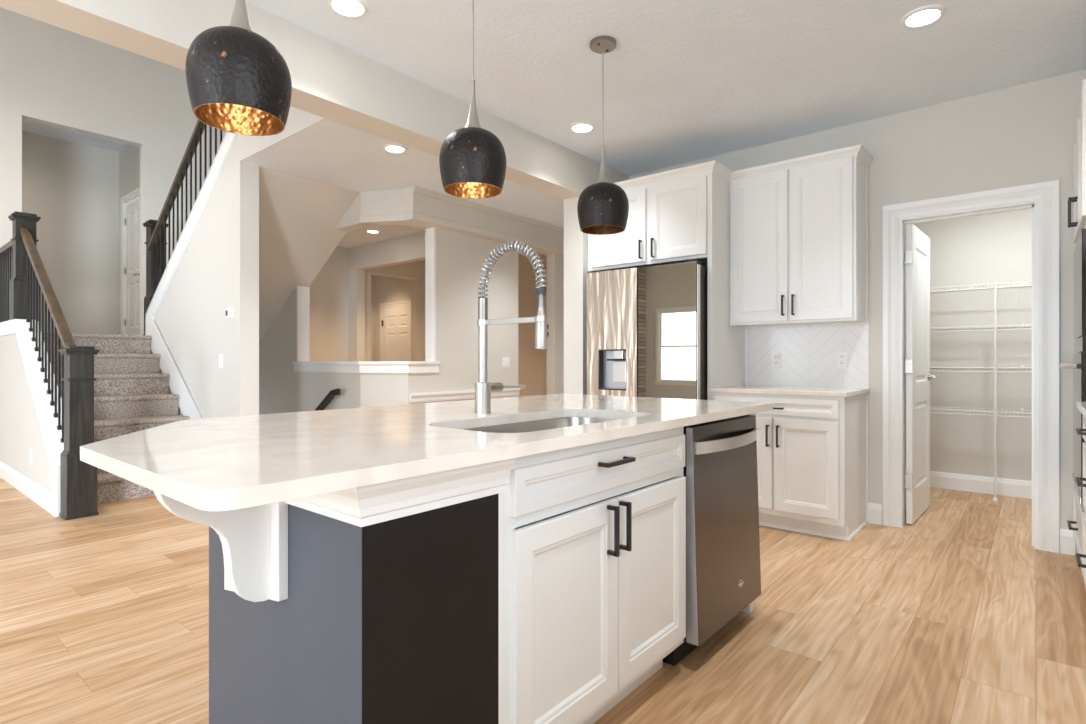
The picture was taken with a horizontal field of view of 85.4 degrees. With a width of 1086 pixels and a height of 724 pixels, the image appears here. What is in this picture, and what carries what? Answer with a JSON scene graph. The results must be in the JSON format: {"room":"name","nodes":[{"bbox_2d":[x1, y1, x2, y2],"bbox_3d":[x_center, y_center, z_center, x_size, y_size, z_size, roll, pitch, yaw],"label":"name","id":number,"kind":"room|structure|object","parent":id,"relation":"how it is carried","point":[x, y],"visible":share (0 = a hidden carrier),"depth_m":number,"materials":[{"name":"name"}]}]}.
{"room":"kitchen","nodes":[
{"label":"kitchen","id":0,"kind":"room"},
{"bbox_2d":[0,334,59,515],"bbox_3d":[-4.620,0.380,5.238,3.190,1.440,0.120,0,0,40],"label":"wall","id":1,"kind":"structure","parent":0,"point":[20,429],"depth_m":5.09,"materials":[{"name":"beige paint"}]},
{"bbox_2d":[0,461,51,513],"bbox_3d":[-4.698,1.031,5.215,3.100,0.138,0.016,0,0,40],"label":"baseboard","id":2,"kind":"structure","parent":1,"relation":"attached to","point":[35,492],"depth_m":4.76,"materials":[{"name":"white wood"}]},
{"bbox_2d":[0,319,63,516],"bbox_3d":[-4.625,0.369,5.231,3.190,1.462,0.150,0,0,40],"label":"trim","id":3,"kind":"structure","parent":1,"relation":"attached to","point":[54,447],"depth_m":4.58,"materials":[{"name":"white wood"}]},
{"bbox_2d":[0,241,11,321],"bbox_3d":[-5.305,-0.749,5.812,1.403,0.773,0.060,0,0,40],"label":"stair railing","id":4,"kind":"object","parent":3,"relation":"on","point":[5,250],"visible":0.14,"depth_m":5.79,"materials":[{"name":"wood"}]},
{"bbox_2d":[8,211,98,519],"bbox_3d":[-3.998,-0.115,4.760,1.994,2.430,0.216,0,0,40],"label":"stair railing","id":5,"kind":"object","parent":3,"relation":"on","point":[30,284],"visible":0.92,"depth_m":4.31,"materials":[{"name":"black wood"}]},
{"bbox_2d":[22,131,118,334],"bbox_3d":[-7.311,-1.627,7.609,0.100,2.925,3.280,0,0,40],"label":"wall","id":6,"kind":"structure","parent":0,"point":[73,188],"depth_m":8.37,"materials":[{"name":"grey paint"}]},
{"bbox_2d":[22,119,129,152],"bbox_3d":[-6.645,-3.130,6.986,1.920,0.080,3.380,0,0,40],"label":"ceiling","id":7,"kind":"structure","parent":0,"point":[29,126],"depth_m":8.10,"materials":[{"name":"white paint"}]},
{"bbox_2d":[0,7,224,334],"bbox_3d":[-7.397,-1.625,4.499,0.120,5.450,9.600,0,0,40],"label":"wall","id":8,"kind":"structure","parent":0,"point":[50,74],"depth_m":6.95,"materials":[{"name":"white paint"}]},
{"bbox_2d":[119,144,139,334],"bbox_3d":[-5.560,-1.677,8.204,1.820,2.825,0.120,0,0,40],"label":"wall","id":9,"kind":"structure","parent":0,"point":[129,158],"depth_m":8.57,"materials":[{"name":"grey paint"}]},
{"bbox_2d":[121,187,139,334],"bbox_3d":[-5.808,-1.326,8.320,0.974,2.122,0.020,0,0,40],"label":"door frame","id":10,"kind":"structure","parent":9,"relation":"attached to","point":[136,192],"depth_m":8.59,"materials":[{"name":"white wood"}]},
{"bbox_2d":[125,198,139,334],"bbox_3d":[-5.808,-1.275,8.336,0.770,2.000,0.106,0,0,40],"label":"door","id":11,"kind":"structure","parent":9,"relation":"in","point":[132,221],"depth_m":8.40,"materials":[{"name":"white wood"}]},
{"bbox_2d":[151,106,325,417],"bbox_3d":[-2.523,0.850,4.958,4.265,5.900,0.153,0,0,40],"label":"wall","id":12,"kind":"structure","parent":0,"point":[217,270],"depth_m":5.03,"materials":[{"name":"white paint"}]},
{"bbox_2d":[143,119,221,334],"bbox_3d":[-3.200,-1.719,5.563,2.850,2.908,0.196,0,0,40],"label":"stair railing","id":13,"kind":"object","parent":12,"relation":"on","point":[155,242],"visible":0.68,"depth_m":5.95,"materials":[{"name":"black metal"}]},
{"bbox_2d":[146,132,237,332],"bbox_3d":[-3.260,-1.220,5.575,2.343,1.840,0.197,0,0,40],"label":"trim","id":14,"kind":"structure","parent":12,"relation":"attached to","point":[227,143],"depth_m":5.43,"materials":[{"name":"white wood"}]},
{"bbox_2d":[219,354,222,367],"bbox_3d":[-2.773,0.000,5.061,0.072,0.116,0.010,0,0,40],"label":"light switch","id":15,"kind":"object","parent":12,"relation":"attached to","point":[220,355],"visible":1,"depth_m":5.05,"materials":[{"name":"white plastic"}]},
{"bbox_2d":[225,308,232,318],"bbox_3d":[-2.624,-0.400,4.926,0.100,0.085,0.026,0,0,40],"label":"thermostat","id":16,"kind":"object","parent":12,"relation":"attached to","point":[228,311],"visible":1,"depth_m":4.90,"materials":[{"name":"white plastic"}]},
{"bbox_2d":[259,167,359,341],"bbox_3d":[-2.933,-0.988,6.131,2.310,1.745,1.118,0,0,40],"label":"wall","id":17,"kind":"structure","parent":0,"point":[299,217],"depth_m":5.83,"materials":[{"name":"beige paint"}]},
{"bbox_2d":[309,246,424,360],"bbox_3d":[-2.829,-0.270,8.614,0.160,2.740,2.824,0,0,40],"label":"wall","id":18,"kind":"structure","parent":0,"point":[329,288],"depth_m":8.47,"materials":[{"name":"beige paint"}]},
{"bbox_2d":[371,275,376,360],"bbox_3d":[-3.953,-0.270,9.532,0.100,2.740,3.060,0,0,40],"label":"wall","id":19,"kind":"structure","parent":0,"point":[373,277],"depth_m":10.56,"materials":[{"name":"beige paint"}]},
{"bbox_2d":[348,231,424,360],"bbox_3d":[-2.150,-0.270,8.067,4.145,2.740,0.130,0,0,40],"label":"wall","id":20,"kind":"structure","parent":0,"point":[409,248],"depth_m":8.38,"materials":[{"name":"beige paint"}]},
{"bbox_2d":[242,119,563,247],"bbox_3d":[-1.970,-1.700,7.137,6.215,0.120,4.187,0,0,40],"label":"ceiling","id":21,"kind":"structure","parent":0,"point":[328,151],"depth_m":5.04,"materials":[{"name":"white paint"}]},
{"bbox_2d":[365,229,380,232],"bbox_3d":[-2.144,-1.634,7.426,0.184,0.012,0.184,0,0,40],"label":"recessed light","id":22,"kind":"object","parent":21,"relation":"in","point":[368,230],"visible":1,"depth_m":7.42,"materials":[{"name":"white plastic"}]},
{"bbox_2d":[383,144,406,152],"bbox_3d":[-1.139,-1.634,4.533,0.184,0.012,0.184,0,0,40],"label":"recessed light","id":23,"kind":"object","parent":21,"relation":"in","point":[394,148],"visible":1,"depth_m":4.53,"materials":[{"name":"white plastic"}]},
{"bbox_2d":[259,228,563,413],"bbox_3d":[-1.967,1.230,7.869,3.880,5.140,3.060,0,0,40],"label":"wall","id":24,"kind":"structure","parent":0,"point":[460,257],"depth_m":6.36,"materials":[{"name":"white paint"}]},
{"bbox_2d":[314,389,340,410],"bbox_3d":[-2.733,0.950,6.425,1.960,1.360,0.138,0,0,40],"label":"stair handrail","id":25,"kind":"object","parent":24,"relation":"attached to","point":[335,392],"visible":0.31,"depth_m":5.86,"materials":[{"name":"black wood"}]},
{"bbox_2d":[292,361,439,372],"bbox_3d":[-1.965,0.059,6.057,1.829,0.112,0.558,0,0,23],"label":"sill","id":26,"kind":"structure","parent":24,"relation":"attached to","point":[301,366],"depth_m":5.76,"materials":[{"name":"white wood"}]},
{"bbox_2d":[297,227,435,360],"bbox_3d":[-1.879,-0.668,6.258,1.751,1.343,0.139,0,0,20],"label":"door frame","id":27,"kind":"structure","parent":24,"relation":"attached to","point":[303,293],"depth_m":5.97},
{"bbox_2d":[410,388,519,402],"bbox_3d":[-0.773,0.357,6.249,0.030,0.085,1.550,0,0,40],"label":"chair rail","id":28,"kind":"object","parent":24,"relation":"attached to","point":[455,395],"visible":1,"depth_m":6.06,"materials":[{"name":"white wood"}]},
{"bbox_2d":[502,357,509,366],"bbox_3d":[-0.418,0.015,6.689,0.010,0.116,0.116,0,0,40],"label":"light switch","id":29,"kind":"object","parent":24,"relation":"attached to","point":[505,360],"visible":1,"depth_m":6.68,"materials":[{"name":"white plastic"}]},
{"bbox_2d":[335,187,563,255],"bbox_3d":[-0.761,-1.490,6.859,0.995,0.300,3.060,0,0,40],"label":"wall","id":30,"kind":"structure","parent":0,"point":[397,201],"depth_m":5.84,"materials":[{"name":"white paint"}]},
{"bbox_2d":[360,186,563,252],"bbox_3d":[-0.574,-1.490,6.698,0.560,0.300,3.067,0,0,40],"label":"trim","id":31,"kind":"structure","parent":30,"relation":"attached to","point":[410,215],"depth_m":6.04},
{"bbox_2d":[377,252,546,396],"bbox_3d":[-0.658,-0.270,8.703,6.215,2.740,0.100,0,0,40],"label":"wall","id":32,"kind":"structure","parent":0,"point":[532,362],"depth_m":8.29,"materials":[{"name":"beige paint"}]},
{"bbox_2d":[380,300,410,360],"bbox_3d":[-2.512,0.036,10.177,1.004,2.127,0.020,0,0,40],"label":"door frame","id":33,"kind":"structure","parent":32,"relation":"attached to","point":[408,302],"depth_m":10.46,"materials":[{"name":"white wood"}]},
{"bbox_2d":[382,306,410,360],"bbox_3d":[-2.527,0.080,10.171,0.815,2.020,0.050,0,0,40],"label":"door","id":34,"kind":"structure","parent":32,"relation":"in","point":[396,322],"depth_m":10.15,"materials":[{"name":"white wood"}]},
{"bbox_2d":[0,477,1085,723],"bbox_3d":[-3.118,1.130,2.741,10.100,0.060,12.400,0,0,40],"label":"floor","id":35,"kind":"structure","parent":0,"point":[952,615],"depth_m":2.43,"materials":[{"name":"brown wood"}]},
{"bbox_2d":[44,318,202,503],"bbox_3d":[-4.280,0.326,5.682,3.139,1.549,0.994,0,0,40],"label":"staircase","id":36,"kind":"structure","parent":35,"relation":"on","point":[131,393],"depth_m":5.53,"materials":[{"name":"carpet"}]},
{"bbox_2d":[154,413,754,723],"bbox_3d":[-0.023,0.658,1.966,0.760,0.884,2.216,0,0,40],"label":"kitchen island","id":37,"kind":"object","parent":35,"relation":"on","point":[546,587],"visible":0.8,"depth_m":1.34,"materials":[{"name":"white wood"}]},
{"bbox_2d":[80,394,772,510],"bbox_3d":[-0.173,0.201,2.098,1.180,0.030,2.325,0,0,40],"label":"island countertop","id":38,"kind":"structure","parent":37,"relation":"on","point":[232,462],"depth_m":1.34,"materials":[{"name":"stone"}]},
{"bbox_2d":[475,241,548,413],"bbox_3d":[-0.055,-0.112,2.091,0.321,0.597,0.239,0,0,40],"label":"kitchen faucet","id":39,"kind":"object","parent":38,"relation":"on","point":[483,388],"visible":1,"depth_m":2.08,"materials":[{"name":"silver metal"}]},
{"bbox_2d":[462,417,619,432],"bbox_3d":[0.023,0.324,1.905,0.440,0.216,0.840,0,0,40],"label":"sink","id":40,"kind":"object","parent":38,"relation":"in","point":[545,424],"visible":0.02,"depth_m":2.15,"materials":[{"name":"silver metal"}]},
{"bbox_2d":[587,259,706,399],"bbox_3d":[0.919,0.200,4.569,0.922,1.800,0.695,0,0,40],"label":"refrigerator","id":41,"kind":"object","parent":35,"relation":"on","point":[647,326],"visible":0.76,"depth_m":4.24,"materials":[{"name":"metal"}]},
{"bbox_2d":[588,160,744,399],"bbox_3d":[0.961,-0.140,4.630,1.098,2.479,0.664,0,0,40],"label":"upper cabinet","id":42,"kind":"object","parent":35,"relation":"on","point":[679,215],"visible":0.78,"depth_m":4.27,"materials":[{"name":"white wood"}]},
{"bbox_2d":[663,415,760,665],"bbox_3d":[0.492,0.666,2.497,0.708,0.868,0.610,0,0,40],"label":"dishwasher","id":43,"kind":"object","parent":35,"relation":"on","point":[723,572],"visible":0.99,"depth_m":2.21,"materials":[{"name":"silver metal"}]},
{"bbox_2d":[712,392,867,540],"bbox_3d":[1.680,0.658,4.028,0.850,0.884,0.664,0,0,40],"label":"base cabinet","id":44,"kind":"object","parent":35,"relation":"on","point":[812,451],"visible":0.7,"depth_m":3.72,"materials":[{"name":"white wood"}]},
{"bbox_2d":[711,385,869,396],"bbox_3d":[1.690,0.201,4.037,0.856,0.030,0.637,0,0,40],"label":"countertop","id":45,"kind":"structure","parent":44,"relation":"on","point":[748,389],"depth_m":3.84,"materials":[{"name":"stone"}]},
{"bbox_2d":[993,281,997,501],"bbox_3d":[3.549,0.237,4.619,0.031,1.725,0.032,0,0,40],"label":"pole","id":46,"kind":"object","parent":35,"relation":"on","point":[995,498],"visible":1,"depth_m":4.61,"materials":[{"name":"white metal"}]},
{"bbox_2d":[1067,75,1085,575],"bbox_3d":[2.962,-0.137,2.825,0.662,2.474,0.854,0,0,40],"label":"tall cabinet","id":47,"kind":"object","parent":35,"relation":"on","point":[1078,199],"visible":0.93,"depth_m":2.95,"materials":[{"name":"white wood"}]},
{"bbox_2d":[1059,228,1085,503],"bbox_3d":[2.930,0.030,2.851,0.649,1.290,0.780,0,0,40],"label":"wall oven","id":48,"kind":"object","parent":47,"relation":"in","point":[1078,365],"visible":0.96,"depth_m":2.83,"materials":[{"name":"silver metal"}]},
{"bbox_2d":[1076,416,1085,588],"bbox_3d":[2.398,0.658,2.151,0.662,0.884,0.898,0,0,40],"label":"base cabinet","id":49,"kind":"object","parent":35,"relation":"on","point":[1078,430],"visible":0.98,"depth_m":2.58,"materials":[{"name":"white wood"}]},
{"bbox_2d":[1076,402,1085,417],"bbox_3d":[2.404,0.201,2.146,0.646,0.030,0.898,0,0,40],"label":"countertop","id":50,"kind":"structure","parent":49,"relation":"on","point":[1081,406],"depth_m":2.45,"materials":[{"name":"stone"}]},
{"bbox_2d":[564,196,596,394],"bbox_3d":[0.460,-0.115,5.047,0.195,2.430,0.670,0,0,40],"label":"wall","id":51,"kind":"structure","parent":0,"point":[575,241],"depth_m":4.78,"materials":[{"name":"white paint"}]},
{"bbox_2d":[245,0,1085,175],"bbox_3d":[-0.669,-1.700,0.658,3.670,0.120,12.350,0,0,40],"label":"ceiling","id":52,"kind":"structure","parent":0,"point":[685,81],"depth_m":3.16,"materials":[{"name":"white paint"}]},
{"bbox_2d":[185,0,291,135],"bbox_3d":[-0.849,-1.157,1.653,0.264,0.965,0.264,0,0,-2],"label":"pendant lamp","id":53,"kind":"object","parent":52,"relation":"hanging from","point":[239,82],"visible":1,"depth_m":1.56,"materials":[{"name":"black metal"}]},
{"bbox_2d":[327,0,368,17],"bbox_3d":[-0.898,-1.634,2.712,0.184,0.012,0.184,0,0,40],"label":"recessed light","id":54,"kind":"object","parent":52,"relation":"in","point":[346,8],"visible":1,"depth_m":2.72,"materials":[{"name":"white plastic"}]},
{"bbox_2d":[439,0,505,198],"bbox_3d":[-0.278,-1.157,2.335,0.264,0.965,0.264,0,0,-2],"label":"pendant lamp","id":55,"kind":"object","parent":52,"relation":"hanging from","point":[472,159],"visible":1,"depth_m":2.24,"materials":[{"name":"black metal"}]},
{"bbox_2d":[569,122,594,132],"bbox_3d":[0.274,-1.634,4.126,0.184,0.012,0.184,0,0,40],"label":"recessed light","id":56,"kind":"object","parent":52,"relation":"in","point":[578,127],"visible":1,"depth_m":4.12,"materials":[{"name":"white plastic"}]},
{"bbox_2d":[577,36,628,234],"bbox_3d":[0.309,-1.157,3.036,0.264,0.965,0.264,0,0,-2],"label":"pendant lamp","id":57,"kind":"object","parent":52,"relation":"hanging from","point":[602,206],"visible":1,"depth_m":2.96,"materials":[{"name":"black metal"}]},
{"bbox_2d":[900,4,945,27],"bbox_3d":[1.806,-1.634,2.798,0.184,0.012,0.184,0,0,40],"label":"recessed light","id":58,"kind":"object","parent":52,"relation":"in","point":[922,16],"visible":1,"depth_m":2.79,"materials":[{"name":"white plastic"}]},
{"bbox_2d":[629,70,1085,554],"bbox_3d":[2.126,-0.270,4.162,3.885,2.740,0.129,0,0,40],"label":"wall","id":59,"kind":"structure","parent":0,"point":[1018,135],"depth_m":3.81,"materials":[{"name":"white paint"}]},
{"bbox_2d":[772,352,781,367],"bbox_3d":[1.742,-0.007,4.393,0.072,0.116,0.010,0,0,40],"label":"outlet","id":60,"kind":"object","parent":59,"relation":"attached to","point":[776,356],"visible":1,"depth_m":4.39,"materials":[{"name":"white plastic"}]},
{"bbox_2d":[730,144,872,325],"bbox_3d":[1.786,-0.817,4.135,0.876,1.114,0.364,0,0,40],"label":"upper cabinet","id":61,"kind":"object","parent":59,"relation":"attached to","point":[799,226],"visible":1,"depth_m":3.99,"materials":[{"name":"white wood"}]},
{"bbox_2d":[836,352,847,367],"bbox_3d":[2.084,-0.007,4.106,0.072,0.116,0.010,0,0,40],"label":"outlet","id":62,"kind":"object","parent":59,"relation":"attached to","point":[841,357],"visible":1,"depth_m":4.10,"materials":[{"name":"white plastic"}]},
{"bbox_2d":[868,502,881,524],"bbox_3d":[2.241,1.031,3.982,0.093,0.138,0.016,0,0,40],"label":"baseboard","id":63,"kind":"structure","parent":59,"relation":"attached to","point":[874,509],"depth_m":3.97,"materials":[{"name":"white wood"}]},
{"bbox_2d":[904,224,936,523],"bbox_3d":[2.681,0.086,4.160,0.096,2.005,0.678,0,0,43],"label":"door","id":64,"kind":"structure","parent":59,"relation":"in","point":[917,252],"depth_m":4.05,"materials":[{"name":"white wood"}]},
{"bbox_2d":[883,180,1058,552],"bbox_3d":[2.660,0.032,3.710,0.889,2.137,0.144,0,0,40],"label":"door frame","id":65,"kind":"structure","parent":59,"relation":"attached to","point":[1047,193],"depth_m":3.50,"materials":[{"name":"white wood"}]},
{"bbox_2d":[1060,529,1074,554],"bbox_3d":[2.990,1.031,3.356,0.065,0.138,0.016,0,0,40],"label":"baseboard","id":66,"kind":"structure","parent":59,"relation":"attached to","point":[1067,542],"depth_m":3.35,"materials":[{"name":"white wood"}]},
{"bbox_2d":[905,208,1031,480],"bbox_3d":[3.853,-0.270,4.834,2.100,2.740,0.120,0,0,40],"label":"wall","id":67,"kind":"structure","parent":0,"point":[985,248],"depth_m":4.92,"materials":[{"name":"white paint"}]},
{"bbox_2d":[905,469,1031,498],"bbox_3d":[3.859,1.031,4.740,1.670,0.138,0.016,0,0,40],"label":"baseboard","id":68,"kind":"structure","parent":67,"relation":"attached to","point":[961,482],"depth_m":4.91,"materials":[{"name":"white wood"}]},
{"bbox_2d":[905,405,1031,417],"bbox_3d":[3.769,0.406,4.633,1.660,0.056,0.291,0,0,40],"label":"wire shelf","id":69,"kind":"object","parent":67,"relation":"attached to","point":[934,408],"visible":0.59,"depth_m":4.74,"materials":[{"name":"white metal"}]},
{"bbox_2d":[905,281,1031,293],"bbox_3d":[3.769,-0.599,4.633,1.660,0.056,0.291,0,0,40],"label":"wire shelf","id":70,"kind":"object","parent":67,"relation":"attached to","point":[1022,284],"visible":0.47,"depth_m":4.73,"materials":[{"name":"white metal"}]},
{"bbox_2d":[905,324,1031,332],"bbox_3d":[3.769,-0.269,4.633,1.660,0.056,0.291,0,0,40],"label":"wire shelf","id":71,"kind":"object","parent":67,"relation":"attached to","point":[1021,325],"visible":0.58,"depth_m":4.72,"materials":[{"name":"white metal"}]},
{"bbox_2d":[930,365,1031,372],"bbox_3d":[3.769,0.061,4.633,1.660,0.056,0.291,0,0,40],"label":"wire shelf","id":72,"kind":"object","parent":67,"relation":"attached to","point":[1022,367],"visible":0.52,"depth_m":4.73,"materials":[{"name":"white metal"}]},
{"bbox_3d":[-3.041,-2.995,0.851,0.215,2.710,9.600,0,0,40],"label":"wall","id":73,"kind":"structure","parent":0,"visible":0},
{"bbox_2d":[0,0,628,199],"bbox_3d":[-2.720,-1.485,1.234,0.215,0.310,10.600,0,0,40],"label":"beam","id":74,"kind":"structure","parent":73,"relation":"attached to","point":[332,81],"depth_m":3.07,"materials":[{"name":"white paint"}]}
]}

